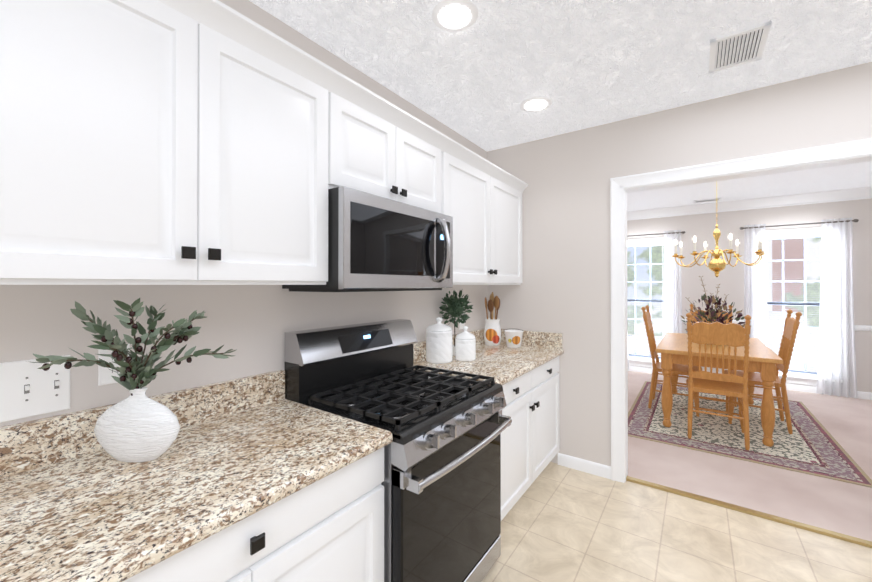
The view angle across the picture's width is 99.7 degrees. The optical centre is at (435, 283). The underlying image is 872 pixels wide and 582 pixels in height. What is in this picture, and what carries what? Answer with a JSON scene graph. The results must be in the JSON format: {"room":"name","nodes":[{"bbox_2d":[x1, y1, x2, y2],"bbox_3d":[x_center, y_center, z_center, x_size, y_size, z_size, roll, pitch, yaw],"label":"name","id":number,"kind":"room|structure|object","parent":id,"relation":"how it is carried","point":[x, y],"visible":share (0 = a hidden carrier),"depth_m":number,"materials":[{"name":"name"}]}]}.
{"room":"kitchen","nodes":[
{"label":"kitchen","id":0,"kind":"room"},
{"bbox_2d":[0,0,486,426],"bbox_3d":[-1.124,0.114,1.071,0.120,2.524,5.243,0,0,35],"label":"wall","id":1,"kind":"structure","parent":0,"point":[251,325],"depth_m":1.39,"materials":[{"name":"grey paint"}]},
{"bbox_2d":[0,355,69,422],"bbox_3d":[-1.088,0.281,1.001,0.017,0.153,0.128,0,0,35],"label":"switch plate","id":2,"kind":"object","parent":1,"relation":"attached to","point":[28,388],"visible":1,"depth_m":0.99,"materials":[{"name":"white plastic"}]},
{"bbox_2d":[98,344,129,385],"bbox_3d":[-0.995,0.252,1.140,0.007,0.118,0.075,0,0,35],"label":"electrical outlet plate","id":3,"kind":"object","parent":1,"relation":"attached to","point":[105,374],"visible":0.38,"depth_m":1.12,"materials":[{"name":"white plastic"}]},
{"bbox_2d":[0,0,335,284],"bbox_3d":[-0.805,-0.376,1.137,0.323,0.762,0.913,0,0,35],"label":"upper cabinet","id":4,"kind":"object","parent":1,"relation":"attached to","point":[180,142],"depth_m":0.96,"materials":[{"name":"white wood"}]},
{"bbox_2d":[336,84,443,213],"bbox_3d":[-0.319,-0.561,1.823,0.323,0.386,0.766,0,0,35],"label":"upper cabinet","id":5,"kind":"object","parent":1,"relation":"attached to","point":[378,154],"depth_m":1.68,"materials":[{"name":"white wood"}]},
{"bbox_2d":[282,186,452,291],"bbox_3d":[-0.258,-0.163,1.777,0.474,0.399,0.758,0,0,35],"label":"over-the-range microwave","id":6,"kind":"object","parent":5,"relation":"attached to","point":[377,243],"visible":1,"depth_m":1.55,"materials":[{"name":"silver metal"}]},
{"bbox_2d":[459,314,464,329],"bbox_3d":[0.201,0.294,2.826,0.007,0.118,0.075,0,0,35],"label":"electrical outlet plate","id":7,"kind":"object","parent":1,"relation":"attached to","point":[461,325],"visible":0.35,"depth_m":2.81,"materials":[{"name":"white plastic"}]},
{"bbox_2d":[444,144,523,284],"bbox_3d":[0.238,-0.370,2.607,0.323,0.762,1.160,0,0,35],"label":"upper cabinet","id":8,"kind":"object","parent":1,"relation":"attached to","point":[485,208],"depth_m":2.42,"materials":[{"name":"white wood"}]},
{"bbox_2d":[249,0,871,210],"bbox_3d":[1.349,-1.195,1.608,4.100,0.100,9.210,0,0,35],"label":"ceiling","id":9,"kind":"structure","parent":0,"point":[582,64],"depth_m":1.87,"materials":[{"name":"white paint"}]},
{"bbox_2d":[431,0,477,31],"bbox_3d":[0.080,-1.139,1.570,0.200,0.011,0.200,0,0,35],"label":"recessed light","id":10,"kind":"object","parent":9,"relation":"in","point":[454,15],"visible":1,"depth_m":1.56,"materials":[{"name":"white"}]},
{"bbox_2d":[520,96,551,111],"bbox_3d":[0.636,-1.135,2.343,0.200,0.011,0.200,0,0,35],"label":"recessed light","id":11,"kind":"object","parent":9,"relation":"in","point":[536,103],"visible":0.98,"depth_m":2.33,"materials":[{"name":"white plastic"}]},
{"bbox_2d":[693,197,720,202],"bbox_3d":[3.678,-1.124,4.995,0.300,0.012,0.150,0,0,35],"label":"ceiling vent","id":12,"kind":"object","parent":9,"relation":"in","point":[705,200],"visible":1,"depth_m":4.99,"materials":[{"name":"white"}]},
{"bbox_2d":[672,181,766,276],"bbox_3d":[2.904,-0.598,3.806,0.793,1.076,0.791,0,0,35],"label":"chandelier","id":13,"kind":"object","parent":9,"relation":"hanging from","point":[717,264],"visible":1,"depth_m":3.78,"materials":[{"name":"gold metal"}]},
{"bbox_2d":[708,21,771,73],"bbox_3d":[1.468,-1.138,1.796,0.215,0.012,0.315,0,0,35],"label":"ceiling vent","id":14,"kind":"object","parent":9,"relation":"in","point":[740,47],"visible":1,"depth_m":1.78,"materials":[{"name":"white metal"}]},
{"bbox_2d":[481,462,871,581],"bbox_3d":[0.252,1.402,0.050,3.540,0.060,5.418,0,0,35],"label":"floor","id":15,"kind":"structure","parent":0,"point":[559,523],"depth_m":1.96,"materials":[{"name":"beige tile"}]},
{"bbox_2d":[123,447,383,581],"bbox_3d":[-0.685,0.956,1.046,0.618,0.840,0.911,0,0,35],"label":"base cabinet","id":16,"kind":"object","parent":15,"relation":"on","point":[329,528],"visible":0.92,"depth_m":0.98,"materials":[{"name":"white wood"}]},
{"bbox_2d":[0,370,392,581],"bbox_3d":[-0.936,0.452,0.666,0.650,0.161,1.825,0,0,35],"label":"countertop","id":17,"kind":"structure","parent":16,"relation":"on","point":[78,503],"depth_m":0.94,"materials":[{"name":"stone"}]},
{"bbox_2d":[32,298,235,461],"bbox_3d":[-0.816,0.266,1.039,0.260,0.454,0.453,0,0,35],"label":"vase","id":18,"kind":"object","parent":17,"relation":"on","point":[137,425],"visible":1,"depth_m":1.00,"materials":[{"name":"white ceramic"}]},
{"bbox_2d":[284,319,511,581],"bbox_3d":[-0.132,0.796,1.684,0.746,1.166,0.758,0,0,35],"label":"range","id":19,"kind":"object","parent":15,"relation":"on","point":[441,483],"visible":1,"depth_m":1.54,"materials":[{"name":"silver metal"}]},
{"bbox_2d":[501,356,559,520],"bbox_3d":[0.371,0.963,2.508,0.647,0.840,1.160,0,0,35],"label":"base cabinet","id":20,"kind":"object","parent":15,"relation":"on","point":[530,442],"visible":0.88,"depth_m":2.29,"materials":[{"name":"white wood"}]},
{"bbox_2d":[413,328,563,384],"bbox_3d":[0.372,0.460,2.510,0.650,0.161,1.160,0,0,35],"label":"countertop","id":21,"kind":"structure","parent":20,"relation":"on","point":[502,363],"depth_m":2.43,"materials":[{"name":"stone"}]},
{"bbox_2d":[426,317,452,363],"bbox_3d":[0.021,0.359,2.359,0.170,0.280,0.170,0,0,35],"label":"canister","id":22,"kind":"object","parent":21,"relation":"on","point":[439,343],"visible":1,"depth_m":2.29,"materials":[{"name":"white ceramic"}]},
{"bbox_2d":[439,289,472,355],"bbox_3d":[0.136,0.269,2.553,0.239,0.461,0.239,0,0,35],"label":"topiary plant","id":23,"kind":"object","parent":21,"relation":"on","point":[455,307],"visible":0.92,"depth_m":2.52,"materials":[{"name":"green plant"}]},
{"bbox_2d":[455,326,475,360],"bbox_3d":[0.193,0.389,2.409,0.134,0.220,0.134,0,0,35],"label":"canister","id":24,"kind":"object","parent":21,"relation":"on","point":[465,345],"visible":1,"depth_m":2.35,"materials":[{"name":"white ceramic"}]},
{"bbox_2d":[484,292,500,345],"bbox_3d":[0.462,0.286,3.003,0.140,0.432,0.140,0,0,9],"label":"utensil crock","id":25,"kind":"object","parent":21,"relation":"on","point":[492,332],"visible":1,"depth_m":2.95,"materials":[{"name":"white ceramic"}]},
{"bbox_2d":[504,329,523,347],"bbox_3d":[0.614,0.433,2.907,0.156,0.136,0.156,0,0,9],"label":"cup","id":26,"kind":"object","parent":21,"relation":"on","point":[513,337],"visible":1,"depth_m":2.85,"materials":[{"name":"white ceramic"}]},
{"bbox_2d":[626,476,871,547],"bbox_3d":[1.833,1.374,2.250,1.207,0.016,0.040,0,0,35],"label":"trim","id":27,"kind":"structure","parent":15,"relation":"on","point":[840,536],"depth_m":2.18,"materials":[{"name":"gold metal"}]},
{"bbox_2d":[487,62,871,465],"bbox_3d":[1.822,0.120,2.269,4.100,2.524,0.120,0,0,35],"label":"wall","id":28,"kind":"structure","parent":0,"point":[564,288],"depth_m":2.66,"materials":[{"name":"grey paint"}]},
{"bbox_2d":[610,138,871,482],"bbox_3d":[1.836,0.320,2.259,1.373,2.123,0.162,0,0,35],"label":"door frame","id":29,"kind":"structure","parent":28,"relation":"attached to","point":[850,152],"depth_m":2.55,"materials":[{"name":"white wood"}]},
{"bbox_2d":[627,371,871,541],"bbox_3d":[2.916,1.413,3.806,4.100,0.072,3.792,0,0,35],"label":"floor","id":30,"kind":"structure","parent":0,"point":[845,508],"depth_m":2.62,"materials":[{"name":"carpet"}]},
{"bbox_2d":[628,381,871,487],"bbox_3d":[2.942,1.373,3.808,1.580,0.008,2.220,0,0,35],"label":"rug","id":31,"kind":"object","parent":30,"relation":"on","point":[810,445],"visible":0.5,"depth_m":3.30,"materials":[{"name":"multicoloured fabric"}]},
{"bbox_2d":[641,305,701,416],"bbox_3d":[2.607,0.814,4.072,0.549,1.108,0.450,0,0,35],"label":"chair","id":32,"kind":"object","parent":31,"relation":"on","point":[680,369],"visible":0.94,"depth_m":4.02,"materials":[{"name":"brown wood"}]},
{"bbox_2d":[690,304,736,406],"bbox_3d":[3.287,0.815,4.392,0.450,1.108,0.549,0,0,35],"label":"chair","id":33,"kind":"object","parent":31,"relation":"on","point":[693,318],"visible":0.15,"depth_m":4.57,"materials":[{"name":"brown wood"}]},
{"bbox_2d":[686,313,750,449],"bbox_3d":[2.501,0.810,3.284,0.450,1.108,0.549,0,0,35],"label":"chair","id":34,"kind":"object","parent":31,"relation":"on","point":[734,335],"visible":1,"depth_m":3.14,"materials":[{"name":"brown wood"}]},
{"bbox_2d":[656,332,782,446],"bbox_3d":[2.879,0.995,3.842,0.890,0.742,1.490,0,0,35],"label":"dining table","id":35,"kind":"object","parent":31,"relation":"on","point":[763,359],"visible":0.83,"depth_m":3.36,"materials":[{"name":"brown wood"}]},
{"bbox_2d":[681,276,745,331],"bbox_3d":[2.925,0.274,3.861,0.595,0.698,0.756,0,0,35],"label":"arrangement","id":36,"kind":"object","parent":35,"relation":"on","point":[711,312],"visible":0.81,"depth_m":3.81,"materials":[{"name":"brown plant"}]},
{"bbox_2d":[724,309,801,433],"bbox_3d":[3.166,0.812,3.608,0.549,1.108,0.450,0,0,35],"label":"chair","id":37,"kind":"object","parent":31,"relation":"on","point":[791,326],"visible":0.81,"depth_m":3.47,"materials":[{"name":"brown wood"}]},
{"bbox_2d":[627,198,871,392],"bbox_3d":[3.963,0.133,5.296,3.930,2.524,0.160,0,0,35],"label":"wall","id":38,"kind":"structure","parent":0,"point":[701,228],"depth_m":5.04,"materials":[{"name":"grey paint"}]},
{"bbox_2d":[627,237,663,367],"bbox_3d":[3.243,0.301,5.775,0.890,1.983,0.210,0,0,35],"label":"window","id":39,"kind":"structure","parent":38,"relation":"in","point":[640,362],"depth_m":5.71,"materials":[{"name":"white"}]},
{"bbox_2d":[627,243,663,359],"bbox_3d":[3.250,0.282,5.785,0.696,1.786,0.095,0,0,35],"label":"blinds","id":40,"kind":"object","parent":39,"relation":"attached to","point":[635,300],"visible":0.35,"depth_m":5.76,"materials":[{"name":"white plastic"}]},
{"bbox_2d":[627,230,684,375],"bbox_3d":[3.193,0.297,5.678,1.094,2.151,0.103,0,0,35],"label":"curtain","id":41,"kind":"object","parent":38,"relation":"hanging from","point":[672,298],"visible":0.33,"depth_m":5.44,"materials":[{"name":"white fabric"}]},
{"bbox_2d":[627,186,871,220],"bbox_3d":[3.889,-1.064,5.197,3.690,0.130,0.095,0,0,35],"label":"crown molding","id":42,"kind":"structure","parent":38,"relation":"attached to","point":[858,193],"depth_m":4.86,"materials":[{"name":"white wood"}]},
{"bbox_2d":[739,217,858,398],"bbox_3d":[4.580,0.293,4.695,1.094,2.151,0.103,0,0,35],"label":"curtain","id":43,"kind":"object","parent":38,"relation":"hanging from","point":[836,357],"visible":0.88,"depth_m":4.50,"materials":[{"name":"white fabric"}]},
{"bbox_2d":[755,227,842,385],"bbox_3d":[4.654,0.296,4.774,0.890,1.983,0.210,0,0,35],"label":"window","id":44,"kind":"structure","parent":38,"relation":"in","point":[801,379],"depth_m":4.70,"materials":[{"name":"white"}]},
{"bbox_2d":[766,234,820,375],"bbox_3d":[4.661,0.278,4.784,0.696,1.786,0.095,0,0,35],"label":"blinds","id":45,"kind":"object","parent":44,"relation":"attached to","point":[805,303],"visible":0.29,"depth_m":4.75,"materials":[{"name":"white plastic"}]},
{"label":"outside","id":46,"kind":"structure","parent":0,"visible":0},
{"bbox_2d":[627,238,820,371],"bbox_3d":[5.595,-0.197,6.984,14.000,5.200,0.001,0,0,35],"label":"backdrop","id":47,"kind":"structure","parent":46,"point":[793,291],"depth_m":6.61,"materials":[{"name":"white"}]},
{"bbox_3d":[1.377,0.132,4.943,0.120,2.524,3.727,0,0,35],"label":"wall","id":48,"kind":"structure","parent":0,"visible":0},
{"bbox_2d":[558,453,610,478],"bbox_3d":[1.085,1.341,2.706,0.375,0.086,0.013,0,0,35],"label":"baseboard","id":49,"kind":"structure","parent":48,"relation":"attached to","point":[589,467],"depth_m":2.70,"materials":[{"name":"white"}]},
{"bbox_2d":[682,318,743,324],"bbox_3d":[3.911,0.540,5.221,0.870,0.066,0.020,0,0,35],"label":"trim","id":50,"kind":"structure","parent":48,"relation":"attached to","point":[733,321],"depth_m":5.06,"materials":[{"name":"white wood"}]},
{"bbox_2d":[629,365,871,399],"bbox_3d":[3.913,1.340,5.220,3.690,0.086,0.013,0,0,35],"label":"baseboard","id":51,"kind":"structure","parent":48,"relation":"attached to","point":[794,387],"depth_m":4.70,"materials":[{"name":"white"}]},
{"bbox_2d":[854,325,871,330],"bbox_3d":[5.179,0.536,4.321,0.520,0.066,0.020,0,0,35],"label":"trim","id":52,"kind":"structure","parent":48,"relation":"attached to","point":[862,328],"depth_m":4.38,"materials":[{"name":"white wood"}]}
]}

